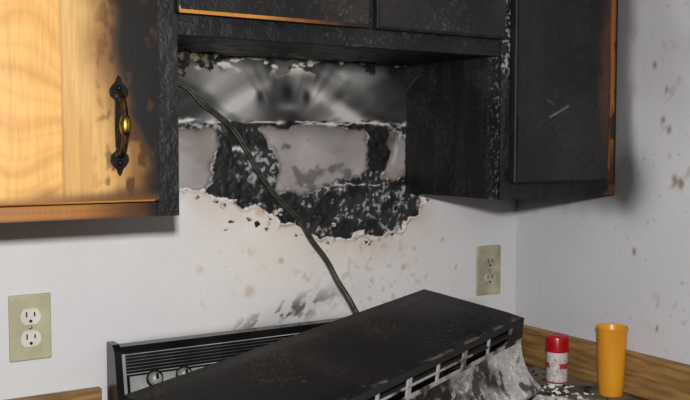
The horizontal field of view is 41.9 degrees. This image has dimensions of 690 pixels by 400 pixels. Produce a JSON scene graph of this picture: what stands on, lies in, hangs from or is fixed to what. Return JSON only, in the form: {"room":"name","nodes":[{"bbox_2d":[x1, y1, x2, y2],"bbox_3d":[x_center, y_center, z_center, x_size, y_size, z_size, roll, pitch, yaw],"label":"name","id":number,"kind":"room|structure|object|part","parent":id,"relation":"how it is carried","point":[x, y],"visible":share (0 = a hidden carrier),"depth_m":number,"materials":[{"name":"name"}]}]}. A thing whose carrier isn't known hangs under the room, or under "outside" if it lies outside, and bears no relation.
{"room":"fire-damaged room","nodes":[
{"label":"fire-damaged room","id":0,"kind":"room"},
{"bbox_3d":[-0.971,0.176,1.379,3.382,2.420,0.096,-2,4,-32],"label":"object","id":1,"kind":"object","parent":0,"visible":0},
{"bbox_2d":[0,0,178,222],"bbox_3d":[-0.730,-0.351,1.218,0.958,0.768,0.362,-2,4,-32],"label":"upper cabinet","id":2,"kind":"object","parent":1,"relation":"attached to","point":[89,88],"visible":1,"depth_m":1.28,"materials":[{"name":"brown wood"}]},
{"bbox_3d":[-0.663,-0.341,1.099,0.886,0.714,0.018,-2,4,-32],"label":"door","id":3,"kind":"part","parent":2,"relation":"part of","materials":[{"name":"brown wood"}]},
{"bbox_3d":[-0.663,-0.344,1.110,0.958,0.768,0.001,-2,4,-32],"label":"rail","id":4,"kind":"part","parent":2,"relation":"part of","materials":[{"name":"brown wood"}]},
{"bbox_3d":[-0.328,-0.158,1.304,0.028,0.046,0.004,-2,4,-32],"label":"plate","id":5,"kind":"part","parent":2,"relation":"part of","materials":[{"name":"black metal"}]},
{"bbox_3d":[-0.328,-0.108,1.307,0.013,0.066,0.004,-2,4,-32],"label":"plate","id":6,"kind":"part","parent":2,"relation":"part of","materials":[{"name":"black metal"}]},
{"bbox_3d":[-0.328,-0.058,1.310,0.028,0.046,0.004,-2,4,-32],"label":"plate","id":7,"kind":"part","parent":2,"relation":"part of","materials":[{"name":"black metal"}]},
{"bbox_3d":[-0.320,-0.107,1.295,0.011,0.097,0.029,-2,4,-32],"label":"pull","id":8,"kind":"part","parent":2,"relation":"part of","materials":[{"name":"brown metal"}]},
{"bbox_2d":[0,51,515,399],"bbox_3d":[-0.304,0.048,1.718,1.682,0.725,0.007,-2,4,-32],"label":"wall","id":9,"kind":"structure","parent":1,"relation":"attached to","point":[314,129],"depth_m":1.80,"materials":[{"name":"paint"}]},
{"bbox_2d":[8,293,51,361],"bbox_3d":[-0.550,0.223,1.573,0.072,0.116,0.009,-2,4,-32],"label":"electrical outlet","id":10,"kind":"object","parent":9,"relation":"attached to","point":[29,315],"visible":1,"depth_m":1.57,"materials":[{"name":"plastic"}]},
{"bbox_2d":[20,308,40,324],"bbox_3d":[-0.548,0.203,1.569,0.034,0.028,0.003,-2,4,-32],"label":"receptacle","id":11,"kind":"object","parent":10,"relation":"attached to","point":[28,316],"depth_m":1.57,"materials":[{"name":"plastic"}]},
{"bbox_2d":[21,330,40,346],"bbox_3d":[-0.548,0.242,1.572,0.034,0.028,0.003,-2,4,-32],"label":"receptacle","id":12,"kind":"object","parent":10,"relation":"attached to","point":[29,338],"depth_m":1.57,"materials":[{"name":"plastic"}]},
{"bbox_2d":[183,182,428,245],"bbox_3d":[-0.038,0.021,1.882,0.691,0.163,0.013,-2,4,-32],"label":"flakes","id":13,"kind":"object","parent":9,"relation":"attached to","point":[222,205],"visible":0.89,"depth_m":1.82,"materials":[{"name":"paint"}]},
{"bbox_2d":[476,245,500,295],"bbox_3d":[0.339,0.165,2.119,0.072,0.116,0.009,-2,4,-32],"label":"electrical outlet","id":14,"kind":"object","parent":9,"relation":"attached to","point":[488,276],"visible":1,"depth_m":2.12,"materials":[{"name":"plastic"}]},
{"bbox_2d":[484,272,495,284],"bbox_3d":[0.341,0.185,2.119,0.034,0.028,0.003,-2,4,-32],"label":"receptacle","id":15,"kind":"object","parent":14,"relation":"attached to","point":[489,277],"depth_m":2.12,"materials":[{"name":"plastic"}]},
{"bbox_2d":[484,256,495,267],"bbox_3d":[0.341,0.146,2.116,0.034,0.028,0.003,-2,4,-32],"label":"receptacle","id":16,"kind":"object","parent":14,"relation":"attached to","point":[489,261],"depth_m":2.11,"materials":[{"name":"plastic"}]},
{"bbox_2d":[178,80,358,313],"bbox_3d":[-0.143,0.025,1.781,0.401,0.519,0.074,-1,4,-16],"label":"power cord","id":17,"kind":"object","parent":1,"relation":"hanging from","point":[181,84],"visible":0.89,"depth_m":1.78,"materials":[{"name":"rubber"}]},
{"bbox_2d":[174,0,505,65],"bbox_3d":[-0.058,-0.515,1.643,0.652,0.492,0.328,-2,4,-32],"label":"upper cabinet","id":18,"kind":"object","parent":1,"relation":"attached to","point":[376,32],"visible":0.97,"depth_m":1.56,"materials":[{"name":"brown wood"}]},
{"bbox_2d":[178,51,219,76],"bbox_3d":[-0.292,-0.262,1.694,0.132,0.062,0.035,-2,4,-32],"label":"insulation","id":19,"kind":"object","parent":18,"relation":"attached to","point":[184,58],"visible":0.55,"depth_m":1.69},
{"bbox_3d":[-0.108,-0.502,1.433,0.345,0.432,0.018,-2,4,-32],"label":"door","id":20,"kind":"part","parent":18,"relation":"part of","materials":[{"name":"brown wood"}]},
{"bbox_3d":[-0.103,-0.502,1.424,0.337,0.420,0.001,-2,4,-32],"label":"door","id":21,"kind":"part","parent":18,"relation":"part of","materials":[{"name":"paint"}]},
{"bbox_3d":[0.013,-0.284,1.548,0.644,0.042,0.020,-2,4,-32],"label":"frame rail","id":22,"kind":"part","parent":18,"relation":"part of","materials":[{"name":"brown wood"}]},
{"bbox_3d":[0.175,-0.513,1.607,0.292,0.432,0.018,-2,4,-32],"label":"door","id":23,"kind":"part","parent":18,"relation":"part of","materials":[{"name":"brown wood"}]},
{"bbox_3d":[0.180,-0.511,1.599,0.284,0.420,0.001,-2,4,-32],"label":"door","id":24,"kind":"part","parent":18,"relation":"part of","materials":[{"name":"paint"}]},
{"bbox_2d":[405,0,617,199],"bbox_3d":[0.354,-0.395,1.907,0.320,0.765,0.333,-2,4,-32],"label":"upper cabinet","id":25,"kind":"object","parent":1,"relation":"attached to","point":[536,118],"visible":0.88,"depth_m":1.78,"materials":[{"name":"brown wood"}]},
{"bbox_3d":[0.213,-0.390,1.834,0.002,0.765,0.309,-2,4,-32],"label":"panel","id":26,"kind":"part","parent":25,"relation":"part of","materials":[{"name":"paint"}]},
{"bbox_3d":[0.428,-0.023,1.812,0.317,0.035,0.011,-2,4,-32],"label":"rail","id":27,"kind":"part","parent":25,"relation":"part of","materials":[{"name":"brown wood"}]},
{"bbox_3d":[0.428,-0.387,1.771,0.256,0.704,0.016,-2,4,-32],"label":"door","id":28,"kind":"part","parent":25,"relation":"part of","materials":[{"name":"brown wood"}]},
{"bbox_3d":[0.434,-0.386,1.762,0.246,0.694,0.003,-2,4,-32],"label":"door","id":29,"kind":"part","parent":25,"relation":"part of","materials":[{"name":"paint"}]},
{"bbox_2d":[515,0,689,364],"bbox_3d":[0.672,-0.141,1.726,0.001,1.100,1.000,-2,4,-32],"label":"wall","id":30,"kind":"structure","parent":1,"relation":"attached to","point":[583,263],"depth_m":1.85,"materials":[{"name":"paint"}]},
{"bbox_3d":[-0.146,1.496,0.025,3.482,0.050,3.400,-2,4,-32],"label":"floor","id":31,"kind":"structure","parent":0,"visible":0},
{"bbox_2d":[107,317,444,399],"bbox_3d":[0.066,0.810,1.544,0.720,1.094,0.731,-2,4,-32],"label":"electric range","id":32,"kind":"object","parent":31,"relation":"on","point":[131,366],"visible":0.14,"depth_m":1.66,"materials":[{"name":"metal"}]},
{"bbox_3d":[-0.390,0.337,1.601,0.006,0.122,0.025,-2,4,-32],"label":"control frame","id":33,"kind":"part","parent":32,"relation":"part of","materials":[{"name":"metal"}]},
{"bbox_3d":[-0.341,0.322,1.624,0.024,0.024,0.012,-2,-7,-32],"label":"knob","id":34,"kind":"part","parent":32,"relation":"part of","materials":[{"name":"metal"}]},
{"bbox_3d":[-0.095,0.341,1.781,0.672,0.072,0.014,-2,4,-32],"label":"control panel","id":35,"kind":"part","parent":32,"relation":"part of","materials":[{"name":"metal"}]},
{"bbox_3d":[-0.293,0.321,1.654,0.024,0.024,0.012,-2,-7,-32],"label":"knob","id":36,"kind":"part","parent":32,"relation":"part of","materials":[{"name":"metal"}]},
{"bbox_2d":[123,289,540,399],"bbox_3d":[0.028,0.325,1.525,0.286,0.226,0.810,3,4,37],"label":"range hood","id":37,"kind":"object","parent":32,"relation":"on","point":[385,351],"visible":1,"depth_m":1.54,"materials":[{"name":"metal"}]},
{"bbox_2d":[350,317,523,399],"bbox_3d":[0.105,0.298,1.466,0.745,0.097,0.315,-2,4,-32],"label":"vent","id":38,"kind":"object","parent":37,"relation":"attached to","point":[387,362],"depth_m":1.59,"materials":[{"name":"black metal"}]},
{"bbox_2d":[445,363,648,399],"bbox_3d":[0.461,0.880,1.868,0.275,0.955,0.637,-2,4,-32],"label":"countertop","id":39,"kind":"structure","parent":31,"relation":"on","point":[578,384],"depth_m":1.90,"materials":[{"name":"brown wood"}]},
{"bbox_2d":[545,333,568,385],"bbox_3d":[0.458,0.343,1.944,0.050,0.106,0.049,-2,4,-32],"label":"spice jar","id":40,"kind":"object","parent":39,"relation":"on","point":[557,344],"visible":1,"depth_m":1.93,"materials":[{"name":"plastic"}]},
{"bbox_3d":[0.458,0.308,1.941,0.048,0.036,0.048,-2,4,-32],"label":"lid","id":41,"kind":"part","parent":40,"relation":"part of","materials":[{"name":"red plastic"}]},
{"bbox_2d":[527,370,607,399],"bbox_3d":[0.449,0.395,1.826,0.239,0.027,0.557,-2,4,-32],"label":"debris","id":42,"kind":"object","parent":39,"relation":"on","point":[537,396],"visible":0.54,"depth_m":1.85,"materials":[{"name":"ash"}]},
{"bbox_2d":[521,324,689,399],"bbox_3d":[0.638,0.362,1.793,0.018,0.087,0.896,-2,4,-32],"label":"backsplash","id":43,"kind":"structure","parent":39,"relation":"on","point":[646,376],"depth_m":1.85,"materials":[{"name":"brown wood"}]},
{"bbox_2d":[595,323,627,397],"bbox_3d":[0.549,0.331,1.855,0.065,0.142,0.065,-2,4,-32],"label":"plastic cup","id":44,"kind":"object","parent":39,"relation":"on","point":[611,337],"visible":1,"depth_m":1.83,"materials":[{"name":"orange plastic"}]},
{"bbox_3d":[-0.994,0.935,0.971,1.668,0.955,0.637,-2,4,-32],"label":"countertop","id":45,"kind":"structure","parent":31,"relation":"on","visible":0},
{"bbox_2d":[6,386,101,399],"bbox_3d":[-1.155,0.404,1.203,1.670,0.074,0.018,-2,4,-32],"label":"trim","id":46,"kind":"structure","parent":45,"relation":"on","point":[93,393],"depth_m":1.60,"materials":[{"name":"brown wood"}]}
]}

